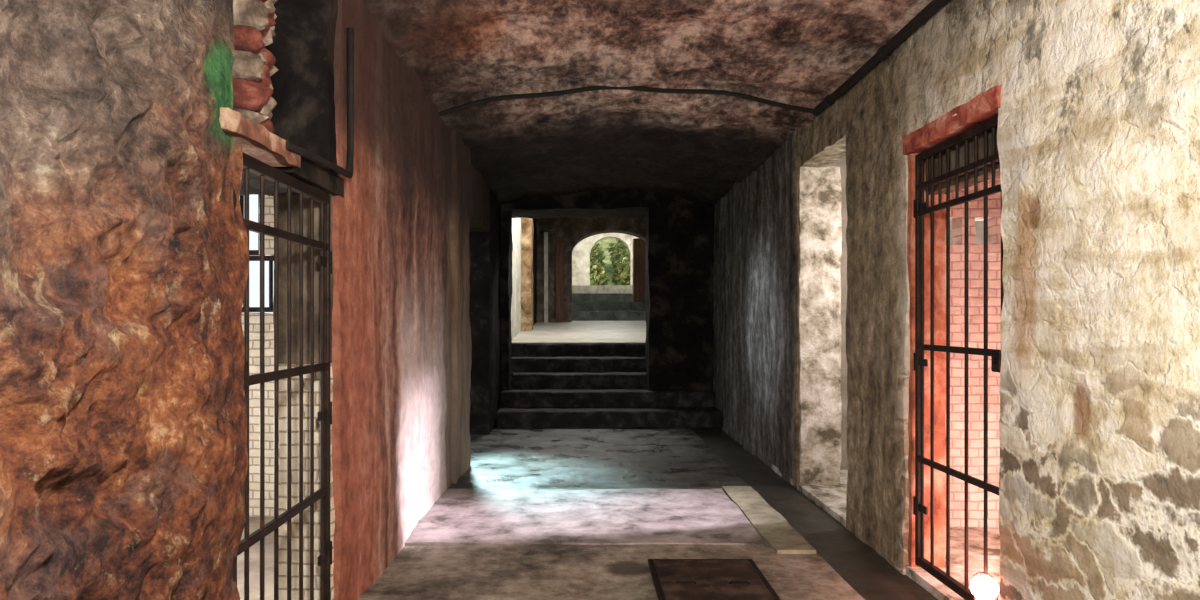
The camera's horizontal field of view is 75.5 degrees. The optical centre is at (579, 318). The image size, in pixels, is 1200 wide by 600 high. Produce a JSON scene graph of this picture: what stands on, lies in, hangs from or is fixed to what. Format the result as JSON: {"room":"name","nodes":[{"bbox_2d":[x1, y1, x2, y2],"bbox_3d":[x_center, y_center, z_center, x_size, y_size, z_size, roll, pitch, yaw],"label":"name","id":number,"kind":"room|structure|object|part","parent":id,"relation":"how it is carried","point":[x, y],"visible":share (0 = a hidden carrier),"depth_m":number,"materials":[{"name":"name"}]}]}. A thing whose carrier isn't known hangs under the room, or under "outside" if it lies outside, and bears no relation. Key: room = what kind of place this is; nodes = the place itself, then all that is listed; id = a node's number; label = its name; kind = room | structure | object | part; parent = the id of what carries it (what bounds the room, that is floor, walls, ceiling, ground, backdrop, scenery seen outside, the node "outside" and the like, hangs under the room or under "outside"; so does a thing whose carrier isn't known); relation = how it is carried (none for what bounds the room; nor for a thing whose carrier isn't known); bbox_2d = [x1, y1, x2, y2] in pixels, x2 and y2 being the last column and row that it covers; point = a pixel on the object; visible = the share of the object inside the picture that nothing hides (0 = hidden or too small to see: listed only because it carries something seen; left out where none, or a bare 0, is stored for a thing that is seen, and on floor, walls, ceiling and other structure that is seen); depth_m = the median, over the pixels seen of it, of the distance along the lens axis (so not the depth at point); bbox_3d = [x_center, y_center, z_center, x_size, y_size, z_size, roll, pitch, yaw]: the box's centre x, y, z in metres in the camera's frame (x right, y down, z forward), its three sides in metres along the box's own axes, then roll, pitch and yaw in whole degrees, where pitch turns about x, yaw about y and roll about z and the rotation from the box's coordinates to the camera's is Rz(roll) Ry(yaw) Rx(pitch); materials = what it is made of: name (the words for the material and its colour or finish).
{"room":"prison interior","nodes":[
{"label":"prison interior","id":0,"kind":"room"},
{"bbox_2d":[0,0,489,599],"bbox_3d":[-1.332,-0.180,3.197,0.609,3.641,12.458,0,0,0],"label":"wall","id":1,"kind":"structure","parent":0,"point":[124,251],"depth_m":2.06,"materials":[{"name":"brown stone"}]},
{"bbox_2d":[232,152,331,599],"bbox_3d":[-1.131,0.412,2.998,0.064,1.935,0.997,0,0,0],"label":"iron gate","id":2,"kind":"object","parent":1,"relation":"attached to","point":[251,164],"visible":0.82,"depth_m":3.01,"materials":[{"name":"black metal"}]},
{"bbox_2d":[273,192,333,363],"bbox_3d":[-1.252,-0.185,3.523,0.260,0.778,0.083,0,0,0],"label":"trim","id":3,"kind":"structure","parent":1,"relation":"attached to","point":[282,196],"depth_m":3.49,"materials":[{"name":"brown wood"}]},
{"bbox_2d":[279,363,334,599],"bbox_3d":[-1.245,0.900,3.527,0.254,1.403,0.075,0,0,0],"label":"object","id":4,"kind":"structure","parent":1,"relation":"attached to","point":[306,377],"depth_m":3.50,"materials":[{"name":"brick"}]},
{"bbox_2d":[241,195,279,516],"bbox_3d":[-2.848,-0.052,3.400,3.136,3.334,4.831,0,0,0],"label":"wall","id":5,"kind":"structure","parent":0,"point":[254,318],"depth_m":5.50,"materials":[{"name":"brick"}]},
{"bbox_2d":[240,195,259,254],"bbox_3d":[-2.438,-0.725,5.585,0.325,0.530,0.050,0,0,0],"label":"window","id":6,"kind":"structure","parent":5,"relation":"in","point":[251,252],"depth_m":5.56,"materials":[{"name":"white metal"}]},
{"bbox_2d":[242,256,273,311],"bbox_3d":[-2.320,-0.253,5.585,0.560,0.405,0.050,0,0,0],"label":"window","id":7,"kind":"structure","parent":5,"relation":"in","point":[270,259],"depth_m":5.56,"materials":[{"name":"black metal"}]},
{"bbox_2d":[240,0,337,195],"bbox_3d":[-1.386,-1.304,3.026,0.578,1.428,1.502,0,0,0],"label":"wall","id":8,"kind":"structure","parent":0,"point":[302,47],"depth_m":3.45,"materials":[{"name":"paint"}]},
{"bbox_2d":[232,0,277,132],"bbox_3d":[-1.301,-1.205,2.858,0.385,1.141,0.595,0,0,-19],"label":"trim","id":9,"kind":"structure","parent":8,"relation":"attached to","point":[253,69],"depth_m":2.65,"materials":[{"name":"stone"}]},
{"bbox_2d":[219,107,300,166],"bbox_3d":[-1.242,-0.616,2.670,0.362,0.084,0.639,0,0,0],"label":"trim","id":10,"kind":"structure","parent":8,"relation":"attached to","point":[256,141],"depth_m":2.63,"materials":[{"name":"stone"}]},
{"bbox_2d":[242,156,343,197],"bbox_3d":[-1.246,-0.608,3.285,0.308,0.096,0.636,0,0,0],"label":"trim","id":11,"kind":"structure","parent":8,"relation":"attached to","point":[309,172],"depth_m":3.24,"materials":[{"name":"stone"}]},
{"bbox_2d":[285,27,353,177],"bbox_3d":[-1.061,-0.982,3.208,0.042,0.736,0.817,0,0,0],"label":"pipe","id":12,"kind":"object","parent":8,"relation":"attached to","point":[348,172],"visible":0.96,"depth_m":3.58,"materials":[{"name":"brown metal"}]},
{"bbox_2d":[469,190,521,433],"bbox_3d":[-1.400,-0.522,12.150,0.646,4.284,5.540,0,0,0],"label":"wall","id":13,"kind":"structure","parent":0,"point":[485,247],"depth_m":9.41,"materials":[{"name":"stone"}]},
{"bbox_2d":[533,219,536,325],"bbox_3d":[0.197,-1.074,14.749,4.428,3.183,6.533,0,0,0],"label":"wall","id":14,"kind":"structure","parent":0,"point":[534,220],"depth_m":17.15,"materials":[{"name":"paint"}]},
{"bbox_2d":[237,426,864,599],"bbox_3d":[-1.490,1.453,3.700,5.820,0.194,13.400,0,0,0],"label":"floor","id":15,"kind":"structure","parent":0,"point":[574,458],"depth_m":4.99,"materials":[{"name":"stone"}]},
{"bbox_2d":[497,342,720,427],"bbox_3d":[0.365,0.887,11.150,2.928,1.041,2.316,0,0,0],"label":"stone staircase","id":16,"kind":"structure","parent":15,"relation":"on","point":[599,384],"depth_m":10.51,"materials":[{"name":"grey stone"}]},
{"bbox_3d":[0.550,1.369,4.030,0.112,0.026,0.012,0,0,0],"label":"handle","id":17,"kind":"part","parent":15,"relation":"part of","materials":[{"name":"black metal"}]},
{"bbox_3d":[0.830,1.369,4.030,0.112,0.026,0.012,0,0,0],"label":"handle","id":18,"kind":"part","parent":15,"relation":"part of","materials":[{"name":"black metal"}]},
{"bbox_2d":[722,486,815,553],"bbox_3d":[1.288,1.416,5.509,0.256,0.082,1.787,0,0,0],"label":"stone slab","id":19,"kind":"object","parent":15,"relation":"on","point":[769,523],"depth_m":5.25,"materials":[{"name":"stone"}]},
{"bbox_2d":[512,321,645,342],"bbox_3d":[0.050,0.306,15.450,4.500,0.533,6.300,0,0,0],"label":"floor","id":20,"kind":"structure","parent":0,"point":[574,331],"depth_m":14.56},
{"bbox_2d":[521,217,533,330],"bbox_3d":[-1.214,-1.075,15.148,0.607,3.186,0.532,0,0,0],"label":"wall pier","id":21,"kind":"object","parent":20,"relation":"on","point":[527,226],"visible":0.27,"depth_m":14.90,"materials":[{"name":"beige stone"}]},
{"bbox_2d":[572,285,645,320],"bbox_3d":[0.799,-0.419,20.010,2.575,0.934,2.733,0,0,0],"label":"stone staircase","id":22,"kind":"structure","parent":20,"relation":"on","point":[595,302],"depth_m":19.20,"materials":[{"name":"grey stone"}]},
{"bbox_2d":[536,217,645,321],"bbox_3d":[0.500,-1.075,18.300,3.600,3.150,0.600,0,0,0],"label":"wall","id":23,"kind":"structure","parent":0,"point":[574,230],"depth_m":18.00,"materials":[{"name":"black paint"}]},
{"bbox_2d":[544,232,547,321],"bbox_3d":[-0.785,-0.950,17.935,0.090,2.100,0.170,0,0,0],"label":"trim","id":24,"kind":"structure","parent":23,"relation":"attached to","point":[545,233],"depth_m":17.85,"materials":[{"name":"stone"}]},
{"bbox_2d":[556,237,563,321],"bbox_3d":[-0.470,-0.900,17.950,0.180,2.000,0.140,0,0,0],"label":"trim","id":25,"kind":"structure","parent":23,"relation":"attached to","point":[559,240],"depth_m":17.88,"materials":[{"name":"brown wood"}]},
{"bbox_2d":[572,233,637,285],"bbox_3d":[0.800,-1.150,20.200,3.226,3.324,3.227,0,0,0],"label":"wall","id":26,"kind":"structure","parent":0,"point":[581,251],"depth_m":21.40,"materials":[{"name":"paint"}]},
{"bbox_2d":[500,190,714,407],"bbox_3d":[0.376,-0.225,11.506,3.195,3.486,1.655,0,0,0],"label":"wall","id":27,"kind":"structure","parent":0,"point":[679,240],"depth_m":10.70,"materials":[{"name":"stone"}]},
{"bbox_2d":[632,238,645,301],"bbox_3d":[1.726,-1.215,19.411,0.807,1.582,0.397,0,0,0],"label":"wall pier","id":28,"kind":"object","parent":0,"point":[638,247],"visible":0.38,"depth_m":19.22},
{"bbox_2d":[364,0,931,203],"bbox_3d":[0.382,-1.898,3.946,3.146,0.715,13.964,0,0,0],"label":"ceiling","id":29,"kind":"structure","parent":0,"point":[694,147],"depth_m":5.49,"materials":[{"name":"stone"}]},
{"bbox_2d":[439,86,812,115],"bbox_3d":[0.351,-1.673,5.930,2.864,0.242,0.036,0,0,0],"label":"conduit","id":30,"kind":"object","parent":29,"relation":"attached to","point":[589,88],"visible":1,"depth_m":5.92,"materials":[{"name":"black metal"}]},
{"bbox_2d":[690,427,937,599],"bbox_3d":[1.645,1.525,3.700,0.463,0.164,13.408,0,0,0],"label":"floor","id":31,"kind":"structure","parent":0,"point":[866,571],"depth_m":5.27,"materials":[{"name":"stone"}]},
{"bbox_2d":[771,464,999,599],"bbox_3d":[3.250,1.475,4.350,2.800,0.150,6.300,0,0,0],"label":"floor","id":32,"kind":"structure","parent":0,"point":[831,498],"depth_m":4.77,"materials":[{"name":"paint"}]},
{"bbox_2d":[970,572,998,599],"bbox_3d":[1.855,1.281,3.555,0.150,0.237,0.150,0,0,0],"label":"floor lamp","id":33,"kind":"object","parent":32,"relation":"on","point":[983,587],"visible":1,"depth_m":3.52,"materials":[{"name":"white glass"}]},
{"bbox_2d":[830,156,983,469],"bbox_3d":[3.251,-0.851,6.352,2.823,4.921,2.320,0,0,0],"label":"wall","id":34,"kind":"structure","parent":0,"point":[979,225],"depth_m":7.20,"materials":[{"name":"paint"}]},
{"bbox_2d":[798,166,841,483],"bbox_3d":[2.036,0.154,6.594,0.364,2.902,0.095,0,0,0],"label":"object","id":35,"kind":"structure","parent":34,"relation":"attached to","point":[819,188],"depth_m":6.56,"materials":[{"name":"paint"}]},
{"bbox_2d":[713,0,1199,599],"bbox_3d":[2.097,-0.151,4.249,0.545,3.539,14.534,0,0,0],"label":"wall","id":36,"kind":"structure","parent":0,"point":[1098,130],"depth_m":3.08,"materials":[{"name":"beige stone"}]},
{"bbox_2d":[812,0,949,115],"bbox_3d":[1.805,-1.585,1.565,0.076,0.087,8.731,0,0,0],"label":"conduit","id":37,"kind":"object","parent":36,"relation":"attached to","point":[884,51],"visible":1,"depth_m":4.56,"materials":[{"name":"black metal"}]},
{"bbox_2d":[907,153,945,566],"bbox_3d":[1.966,0.326,4.399,0.211,2.542,0.076,0,0,0],"label":"trim","id":38,"kind":"structure","parent":36,"relation":"attached to","point":[939,216],"depth_m":4.37,"materials":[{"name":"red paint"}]},
{"bbox_2d":[902,85,1001,154],"bbox_3d":[1.952,-0.981,3.905,0.253,0.119,1.019,0,0,0],"label":"trim","id":39,"kind":"structure","parent":36,"relation":"attached to","point":[983,107],"depth_m":3.80,"materials":[{"name":"red paint"}]},
{"bbox_2d":[913,115,1003,599],"bbox_3d":[1.895,0.230,3.909,0.064,2.300,0.937,0,0,0],"label":"iron gate","id":40,"kind":"object","parent":36,"relation":"attached to","point":[921,208],"visible":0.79,"depth_m":3.98,"materials":[{"name":"black metal"}]},
{"bbox_2d":[925,128,999,194],"bbox_3d":[2.005,-0.830,3.909,0.120,0.269,1.010,0,0,0],"label":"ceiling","id":41,"kind":"structure","parent":36,"relation":"attached to","point":[981,137],"depth_m":3.94,"materials":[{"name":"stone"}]},
{"bbox_2d":[945,176,1000,527],"bbox_3d":[3.312,-0.052,3.271,2.594,3.322,4.168,0,0,0],"label":"wall","id":42,"kind":"structure","parent":0,"point":[976,207],"depth_m":5.20,"materials":[{"name":"brick"}]},
{"label":"outside","id":43,"kind":"structure","parent":0,"visible":0},
{"bbox_2d":[594,238,617,284],"bbox_3d":[1.000,-2.490,27.600,14.000,4.040,12.000,0,0,0],"label":"bank","id":44,"kind":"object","parent":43,"point":[605,242],"visible":0.01,"depth_m":28.71,"materials":[{"name":"green plant"}]},
{"bbox_2d":[590,242,606,266],"bbox_3d":[-0.097,-1.972,26.439,2.021,2.291,1.990,0,0,31],"label":"leafy shrub","id":45,"kind":"object","parent":44,"relation":"on","point":[596,254],"visible":0.14,"depth_m":26.06,"materials":[{"name":"green plant"}]},
{"bbox_2d":[590,260,609,285],"bbox_3d":[0.248,-1.177,23.599,1.323,1.307,1.308,0,0,0],"label":"leafy shrub","id":46,"kind":"object","parent":44,"relation":"on","point":[598,276],"visible":0.34,"depth_m":23.24,"materials":[{"name":"green plant"}]},
{"bbox_2d":[607,239,629,269],"bbox_3d":[2.092,-2.187,26.813,2.396,2.421,2.367,0,0,0],"label":"leafy shrub","id":47,"kind":"object","parent":44,"relation":"on","point":[620,250],"visible":0.13,"depth_m":26.43,"materials":[{"name":"green plant"}]},
{"bbox_2d":[611,256,629,284],"bbox_3d":[1.684,-1.235,23.907,1.448,1.422,1.437,0,0,0],"label":"leafy shrub","id":48,"kind":"object","parent":44,"relation":"on","point":[621,276],"visible":0.29,"depth_m":23.54,"materials":[{"name":"green plant"}]}
]}

